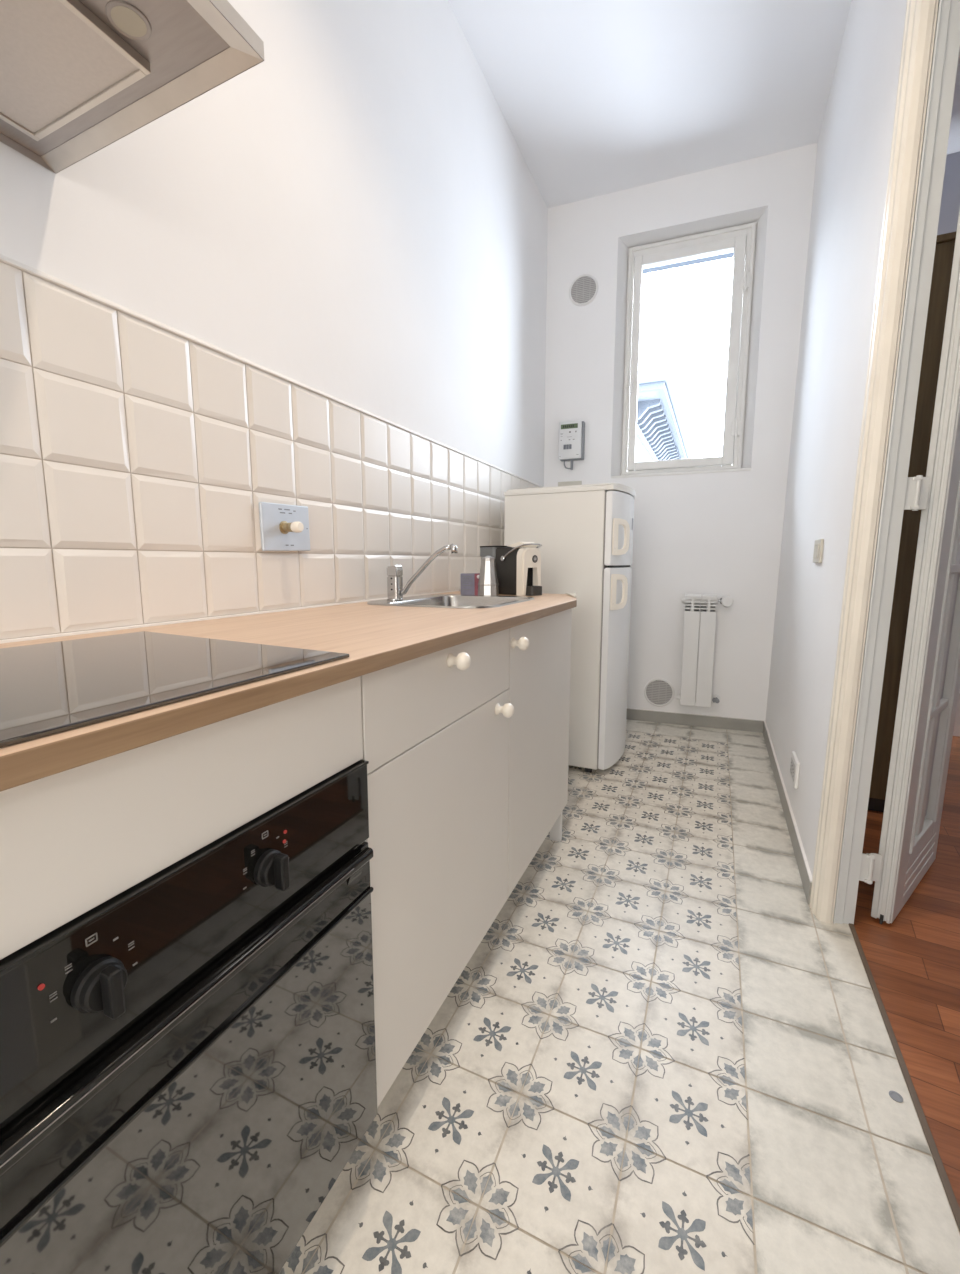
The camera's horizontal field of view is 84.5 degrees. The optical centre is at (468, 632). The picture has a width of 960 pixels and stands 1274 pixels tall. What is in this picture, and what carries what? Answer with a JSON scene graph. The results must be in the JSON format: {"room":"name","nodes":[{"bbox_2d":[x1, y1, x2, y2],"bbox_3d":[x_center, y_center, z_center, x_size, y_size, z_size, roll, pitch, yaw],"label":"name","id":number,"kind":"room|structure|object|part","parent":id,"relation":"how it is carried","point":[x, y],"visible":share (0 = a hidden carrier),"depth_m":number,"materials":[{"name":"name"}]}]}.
{"room":"kitchen","nodes":[
{"label":"kitchen","id":0,"kind":"room"},
{"bbox_2d":[0,0,547,486],"bbox_3d":[-0.800,-0.694,0.940,0.192,3.180,5.902,3,8,25],"label":"wall","id":1,"kind":"structure","parent":0,"point":[355,215],"depth_m":1.56,"materials":[{"name":"white paint"}]},
{"bbox_2d":[0,0,263,173],"bbox_3d":[-0.619,-1.474,0.433,0.480,1.496,0.603,3,8,25],"label":"range hood","id":2,"kind":"object","parent":1,"relation":"attached to","point":[78,77],"visible":1,"depth_m":0.71,"materials":[{"name":"metal"}]},
{"bbox_3d":[-0.642,-0.747,0.587,0.274,0.012,0.414,3,8,25],"label":"filter frame","id":3,"kind":"part","parent":2,"relation":"part of","materials":[{"name":"metal"}]},
{"bbox_3d":[-0.423,-0.762,0.659,0.038,0.001,0.038,3,8,25],"label":"lamp glass","id":4,"kind":"part","parent":2,"relation":"part of","materials":[{"name":"white glass"}]},
{"bbox_2d":[0,254,542,643],"bbox_3d":[-0.727,-0.278,0.906,0.014,0.663,5.800,3,8,25],"label":"backsplash","id":5,"kind":"structure","parent":1,"relation":"attached to","point":[139,453],"depth_m":1.13,"materials":[{"name":"beige tile"}]},
{"bbox_2d":[259,502,309,550],"bbox_3d":[-0.460,-0.278,1.394,0.068,0.125,0.173,3,8,25],"label":"valve plate","id":6,"kind":"object","parent":1,"relation":"attached to","point":[283,527],"visible":1,"depth_m":1.38,"materials":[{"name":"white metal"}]},
{"bbox_3d":[-0.471,-0.276,1.386,0.034,0.034,0.034,3,8,25],"label":"stem","id":7,"kind":"part","parent":6,"relation":"part of","materials":[{"name":"gold metal"}]},
{"bbox_3d":[-0.445,-0.275,1.374,0.024,0.028,0.028,3,8,25],"label":"knob","id":8,"kind":"part","parent":6,"relation":"part of","materials":[{"name":"beige plastic"}]},
{"bbox_2d":[279,719,959,1273],"bbox_3d":[1.204,0.981,0.464,4.000,0.030,6.660,3,8,25],"label":"floor","id":9,"kind":"structure","parent":0,"point":[655,1056],"depth_m":1.07,"materials":[{"name":"beige tile"}]},
{"bbox_2d":[0,676,362,959],"bbox_3d":[-0.537,0.508,0.661,0.570,0.868,0.602,3,8,25],"label":"base cabinet","id":10,"kind":"object","parent":9,"relation":"on","point":[72,841],"visible":0.07,"depth_m":0.48,"materials":[{"name":"white paint"}]},
{"bbox_2d":[0,760,377,1273],"bbox_3d":[-0.506,0.501,0.648,0.576,0.590,0.598,3,8,25],"label":"oven","id":11,"kind":"object","parent":10,"relation":"in","point":[188,1059],"visible":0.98,"depth_m":0.53,"materials":[{"name":"black glass"}]},
{"bbox_2d":[49,932,137,1022],"bbox_3d":[-0.307,0.272,0.434,0.001,0.050,0.068,3,8,25],"label":"print","id":12,"kind":"object","parent":11,"relation":"attached to","point":[75,960],"depth_m":0.42},
{"bbox_3d":[-0.300,0.290,0.433,0.016,0.039,0.039,3,8,25],"label":"knob","id":13,"kind":"part","parent":11,"relation":"part of","materials":[{"name":"black plastic"}]},
{"bbox_3d":[-0.282,0.577,0.552,0.016,0.463,0.598,3,8,25],"label":"door","id":14,"kind":"part","parent":11,"relation":"part of","materials":[{"name":"black glass"}]},
{"bbox_3d":[-0.281,0.224,0.504,0.022,0.004,0.598,3,8,25],"label":"trim","id":15,"kind":"part","parent":11,"relation":"part of","materials":[{"name":"black ceramic"}]},
{"bbox_3d":[-0.282,0.282,0.512,0.018,0.118,0.598,3,8,25],"label":"control panel","id":16,"kind":"part","parent":11,"relation":"part of","materials":[{"name":"black glass"}]},
{"bbox_3d":[-0.264,0.369,0.524,0.018,0.046,0.554,3,8,25],"label":"handle","id":17,"kind":"part","parent":11,"relation":"part of","materials":[{"name":"black metal"}]},
{"bbox_3d":[-0.272,0.421,0.526,0.008,0.007,0.598,3,8,25],"label":"trim","id":18,"kind":"part","parent":11,"relation":"part of","materials":[{"name":"black ceramic"}]},
{"bbox_2d":[243,830,287,889],"bbox_3d":[-0.229,0.250,0.599,0.001,0.050,0.068,3,8,25],"label":"print","id":19,"kind":"object","parent":11,"relation":"attached to","point":[259,846],"depth_m":0.59},
{"bbox_3d":[-0.222,0.268,0.598,0.016,0.039,0.039,3,8,25],"label":"knob","id":20,"kind":"part","parent":11,"relation":"part of","materials":[{"name":"black plastic"}]},
{"bbox_2d":[360,628,513,1107],"bbox_3d":[-0.263,0.437,1.193,0.612,0.868,0.598,3,8,25],"label":"base cabinet","id":21,"kind":"object","parent":9,"relation":"on","point":[435,726],"visible":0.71,"depth_m":0.98,"materials":[{"name":"white paint"}]},
{"bbox_3d":[-0.034,0.097,1.039,0.019,0.156,0.596,3,8,25],"label":"drawer","id":22,"kind":"part","parent":21,"relation":"part of","materials":[{"name":"white laminate"}]},
{"bbox_3d":[-0.016,0.054,0.999,0.042,0.034,0.034,3,8,25],"label":"knob","id":23,"kind":"part","parent":21,"relation":"part of","materials":[{"name":"white ceramic"}]},
{"bbox_3d":[0.086,0.181,1.236,0.042,0.034,0.034,3,8,25],"label":"knob","id":24,"kind":"part","parent":21,"relation":"part of","materials":[{"name":"white ceramic"}]},
{"bbox_2d":[508,608,571,896],"bbox_3d":[-0.005,0.363,1.738,0.612,0.868,0.613,3,8,25],"label":"base cabinet","id":25,"kind":"object","parent":9,"relation":"on","point":[539,649],"visible":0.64,"depth_m":1.55,"materials":[{"name":"white paint"}]},
{"bbox_2d":[0,591,576,791],"bbox_3d":[-0.230,-0.028,1.261,0.618,0.031,2.200,3,8,25],"label":"countertop","id":26,"kind":"structure","parent":25,"relation":"on","point":[374,637],"depth_m":0.83,"materials":[{"name":"brown wood"}]},
{"bbox_2d":[0,631,348,747],"bbox_3d":[-0.506,0.052,0.574,0.501,0.005,0.643,3,8,25],"label":"cooktop","id":27,"kind":"object","parent":26,"relation":"in","point":[46,689],"visible":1,"depth_m":0.59,"materials":[{"name":"black glass"}]},
{"bbox_2d":[387,544,457,599],"bbox_3d":[-0.151,-0.194,1.711,0.260,0.182,0.054,3,8,25],"label":"mixer tap","id":28,"kind":"object","parent":26,"relation":"on","point":[395,590],"visible":1,"depth_m":1.74,"materials":[{"name":"silver metal"}]},
{"bbox_3d":[-0.245,-0.204,1.754,0.042,0.037,0.041,3,8,25],"label":"lever","id":29,"kind":"part","parent":28,"relation":"part of","materials":[{"name":"silver metal"}]},
{"bbox_2d":[367,594,533,607],"bbox_3d":[-0.045,-0.031,1.770,0.443,0.160,0.500,3,8,25],"label":"sink","id":30,"kind":"object","parent":26,"relation":"in","point":[436,600],"visible":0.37,"depth_m":1.92,"materials":[{"name":"metal"}]},
{"bbox_3d":[-0.023,-0.028,1.760,0.335,0.158,0.440,3,8,25],"label":"bowl","id":31,"kind":"part","parent":30,"relation":"part of","materials":[{"name":"metal"}]},
{"bbox_2d":[460,573,479,594],"bbox_3d":[0.013,-0.194,2.106,0.084,0.084,0.072,0,8,3],"label":"box","id":32,"kind":"object","parent":26,"relation":"on","point":[469,581],"visible":0.76,"depth_m":2.07,"materials":[{"name":"cardboard"}]},
{"bbox_2d":[478,556,498,595],"bbox_3d":[0.072,-0.218,2.024,0.090,0.152,0.092,3,8,25],"label":"coffee pot","id":33,"kind":"object","parent":26,"relation":"on","point":[488,584],"visible":0.96,"depth_m":1.99,"materials":[{"name":"silver metal"}]},
{"bbox_2d":[480,542,541,595],"bbox_3d":[0.172,-0.256,2.109,0.120,0.204,0.288,-6,10,-39],"label":"coffee machine","id":34,"kind":"object","parent":26,"relation":"on","point":[518,569],"visible":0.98,"depth_m":2.04,"materials":[{"name":"black plastic"}]},
{"bbox_3d":[0.112,-0.331,2.172,0.104,0.037,0.097,-6,10,-39],"label":"tank lid","id":35,"kind":"part","parent":34,"relation":"part of","materials":[{"name":"grey plastic"}]},
{"bbox_3d":[0.213,-0.311,2.052,0.120,0.066,0.135,-6,10,-39],"label":"lever","id":36,"kind":"part","parent":34,"relation":"part of","materials":[{"name":"silver metal"}]},
{"bbox_3d":[0.207,-0.341,2.055,0.072,0.021,0.099,-6,10,-39],"label":"lid","id":37,"kind":"part","parent":34,"relation":"part of","materials":[{"name":"beige plastic"}]},
{"bbox_2d":[526,586,541,595],"bbox_3d":[0.247,-0.161,2.032,0.060,0.034,0.056,-6,10,-39],"label":"drip tray","id":38,"kind":"object","parent":34,"relation":"on","point":[530,590],"depth_m":2.01,"materials":[{"name":"black plastic"}]},
{"bbox_3d":[0.130,0.027,1.310,0.042,0.034,0.034,3,8,25],"label":"knob","id":39,"kind":"part","parent":25,"relation":"part of","materials":[{"name":"white ceramic"}]},
{"bbox_3d":[0.324,0.696,1.953,0.042,0.150,0.022,3,8,25],"label":"leg","id":40,"kind":"part","parent":25,"relation":"part of","materials":[{"name":"white paint"}]},
{"bbox_2d":[504,483,634,772],"bbox_3d":[0.556,-0.032,2.778,0.582,1.372,0.546,3,8,25],"label":"fridge","id":41,"kind":"object","parent":9,"relation":"on","point":[584,532],"visible":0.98,"depth_m":2.49,"materials":[{"name":"metal"}]},
{"bbox_3d":[0.547,-0.698,2.692,0.568,0.028,0.546,3,8,25],"label":"lid","id":42,"kind":"part","parent":41,"relation":"part of","materials":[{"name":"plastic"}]},
{"bbox_3d":[0.771,0.151,2.701,0.075,0.962,0.540,3,8,25],"label":"door","id":43,"kind":"part","parent":41,"relation":"part of","materials":[{"name":"metal"}]},
{"bbox_3d":[0.768,-0.501,2.615,0.075,0.332,0.540,3,8,25],"label":"freezer door","id":44,"kind":"part","parent":41,"relation":"part of","materials":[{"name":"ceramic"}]},
{"bbox_3d":[0.700,-0.189,2.447,0.115,0.165,0.014,-6,9,-37],"label":"handle","id":45,"kind":"part","parent":41,"relation":"part of","materials":[{"name":"beige plastic"}]},
{"bbox_3d":[0.699,-0.437,2.414,0.115,0.165,0.014,-6,9,-37],"label":"handle","id":46,"kind":"part","parent":41,"relation":"part of","materials":[{"name":"beige plastic"}]},
{"bbox_2d":[889,1091,902,1102],"bbox_3d":[0.823,0.893,1.016,0.022,0.001,0.022,3,8,25],"label":"socket","id":47,"kind":"object","parent":9,"relation":"on","point":[897,1097],"visible":1,"depth_m":1.02,"materials":[{"name":"grey metal"}]},
{"bbox_2d":[849,923,959,1231],"bbox_3d":[0.252,1.080,-0.265,0.011,0.033,4.200,3,8,25],"label":"trim","id":48,"kind":"structure","parent":9,"relation":"on","point":[945,1181],"depth_m":1.02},
{"bbox_2d":[868,231,956,811],"bbox_3d":[1.801,-0.369,2.272,0.368,2.165,0.600,3,8,25],"label":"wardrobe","id":49,"kind":"object","parent":9,"relation":"on","point":[945,243],"visible":0.2,"depth_m":2.00,"materials":[{"name":"brown wood"}]},
{"bbox_2d":[544,143,817,720],"bbox_3d":[1.302,-1.017,3.306,1.640,3.180,0.290,3,8,21],"label":"wall","id":50,"kind":"structure","parent":0,"point":[720,533],"depth_m":3.16,"materials":[{"name":"white paint"}]},
{"bbox_2d":[558,481,581,485],"bbox_3d":[0.652,-0.924,3.404,0.150,0.096,0.016,3,8,21],"label":"wall socket plate","id":51,"kind":"object","parent":50,"relation":"attached to","point":[569,483],"visible":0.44,"depth_m":3.39,"materials":[{"name":"beige plastic"}]},
{"bbox_2d":[558,420,584,469],"bbox_3d":[0.652,-1.181,3.340,0.156,0.291,0.069,3,8,21],"label":"meter","id":52,"kind":"object","parent":50,"relation":"attached to","point":[571,447],"visible":1,"depth_m":3.31,"materials":[{"name":"white plastic"}]},
{"bbox_2d":[563,444,571,448],"bbox_3d":[0.623,-1.167,3.319,0.050,0.028,0.006,3,8,21],"label":"switch","id":53,"kind":"object","parent":52,"relation":"attached to","point":[565,446],"depth_m":3.32,"materials":[{"name":"grey plastic"}]},
{"bbox_2d":[569,274,597,305],"bbox_3d":[0.703,-2.096,3.229,0.180,0.180,0.010,3,8,21],"label":"air vent","id":54,"kind":"object","parent":50,"relation":"in","point":[583,290],"visible":1,"depth_m":3.23,"materials":[{"name":"white paint"}]},
{"bbox_2d":[644,678,674,706],"bbox_3d":[1.216,0.382,3.365,0.186,0.186,0.010,3,8,21],"label":"air vent","id":55,"kind":"object","parent":50,"relation":"in","point":[659,692],"visible":1,"depth_m":3.36,"materials":[{"name":"white paint"}]},
{"bbox_2d":[611,222,755,478],"bbox_3d":[1.287,-1.640,3.164,0.780,1.374,0.179,3,8,21],"label":"window","id":56,"kind":"structure","parent":50,"relation":"in","point":[740,240],"depth_m":3.13,"materials":[{"name":"paint"}]},
{"bbox_3d":[1.279,-0.963,3.226,0.780,0.016,0.119,3,8,21],"label":"sill","id":57,"kind":"part","parent":56,"relation":"part of","materials":[{"name":"paint"}]},
{"bbox_2d":[626,708,763,732],"bbox_3d":[1.142,0.536,3.415,1.361,0.074,0.013,3,8,21],"label":"baseboard","id":58,"kind":"structure","parent":50,"relation":"attached to","point":[730,723],"depth_m":3.30,"materials":[{"name":"grey wood"}]},
{"bbox_2d":[677,594,732,706],"bbox_3d":[1.426,0.108,3.197,0.280,0.678,0.104,3,8,21],"label":"radiator","id":59,"kind":"object","parent":50,"relation":"attached to","point":[690,693],"visible":1,"depth_m":3.17,"materials":[{"name":"metal"}]},
{"bbox_3d":[1.353,0.120,3.217,0.086,0.650,0.079,3,8,25],"label":"plate","id":60,"kind":"part","parent":59,"relation":"part of","materials":[{"name":"metal"}]},
{"bbox_3d":[1.435,0.124,3.186,0.086,0.650,0.079,3,8,25],"label":"plate","id":61,"kind":"part","parent":59,"relation":"part of","materials":[{"name":"metal"}]},
{"bbox_3d":[1.516,-0.183,3.091,0.064,0.064,0.046,3,8,25],"label":"valve knob","id":62,"kind":"part","parent":59,"relation":"part of","materials":[{"name":"plastic"}]},
{"bbox_2d":[448,0,959,207],"bbox_3d":[1.137,-2.243,0.094,4.250,0.100,6.600,3,8,25],"label":"ceiling","id":63,"kind":"structure","parent":0,"point":[595,97],"depth_m":2.39,"materials":[{"name":"paint"}]},
{"bbox_2d":[765,0,906,876],"bbox_3d":[0.628,-0.622,0.359,0.151,3.180,6.051,3,8,25],"label":"wall","id":64,"kind":"structure","parent":0,"point":[855,139],"depth_m":1.85,"materials":[{"name":"white paint"}]},
{"bbox_2d":[763,721,811,904],"bbox_3d":[1.401,0.674,2.373,0.013,0.074,1.769,3,8,25],"label":"baseboard","id":65,"kind":"structure","parent":64,"relation":"attached to","point":[801,859],"depth_m":1.98,"materials":[{"name":"grey wood"}]},
{"bbox_2d":[790,751,799,788],"bbox_3d":[1.239,0.521,2.006,0.016,0.100,0.140,3,8,25],"label":"wall socket","id":66,"kind":"object","parent":64,"relation":"attached to","point":[795,765],"visible":1,"depth_m":1.97,"materials":[{"name":"white plastic"}]},
{"bbox_2d":[813,539,823,562],"bbox_3d":[1.237,-0.288,1.870,0.013,0.082,0.134,3,8,25],"label":"light switch","id":67,"kind":"object","parent":64,"relation":"attached to","point":[818,545],"visible":1,"depth_m":1.83,"materials":[{"name":"beige plastic"}]},
{"bbox_2d":[810,0,938,923],"bbox_3d":[1.044,-0.539,1.353,0.090,2.750,0.078,3,8,25],"label":"trim","id":68,"kind":"structure","parent":64,"relation":"attached to","point":[920,15],"depth_m":1.34,"materials":[{"name":"beige paint"}]},
{"bbox_2d":[833,0,959,924],"bbox_3d":[1.091,-0.536,1.335,0.090,2.750,0.071,3,8,25],"label":"trim","id":69,"kind":"structure","parent":64,"relation":"attached to","point":[946,46],"depth_m":1.32,"materials":[{"name":"paint"}]},
{"bbox_2d":[859,208,959,923],"bbox_3d":[1.367,-0.510,1.464,0.605,2.658,0.105,-6,9,-36],"label":"door","id":70,"kind":"structure","parent":64,"relation":"in","point":[929,686],"depth_m":1.43,"materials":[{"name":"paint"}]},
{"bbox_3d":[1.450,0.417,1.662,0.116,0.366,0.009,-6,10,-38],"label":"pane","id":71,"kind":"part","parent":70,"relation":"part of","materials":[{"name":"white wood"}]},
{"bbox_3d":[1.453,0.016,1.607,0.117,0.396,0.009,-6,10,-38],"label":"pane","id":72,"kind":"part","parent":70,"relation":"part of","materials":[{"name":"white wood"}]},
{"bbox_2d":[937,151,959,234],"bbox_3d":[3.223,-0.959,2.820,2.530,3.180,0.150,3,8,25],"label":"wall","id":73,"kind":"structure","parent":0,"point":[950,199],"depth_m":2.84,"materials":[{"name":"paint"}]},
{"bbox_2d":[953,688,959,736],"bbox_3d":[3.206,0.479,2.929,2.300,0.300,0.017,3,8,25],"label":"baseboard","id":74,"kind":"structure","parent":73,"relation":"attached to","point":[956,732],"depth_m":3.09,"materials":[{"name":"white paint"}]},
{"label":"outside","id":75,"kind":"structure","parent":0,"visible":0},
{"bbox_2d":[635,368,690,461],"bbox_3d":[4.389,-1.532,22.215,9.205,11.190,25.105,3,8,25],"label":"neighbouring building","id":76,"kind":"structure","parent":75,"point":[660,433],"depth_m":10.26,"materials":[{"name":"paint"}]},
{"bbox_3d":[4.235,-5.577,22.096,8.600,0.500,24.470,3,8,25],"label":"cornice","id":77,"kind":"part","parent":76,"relation":"part of","materials":[{"name":"paint"}]}
]}

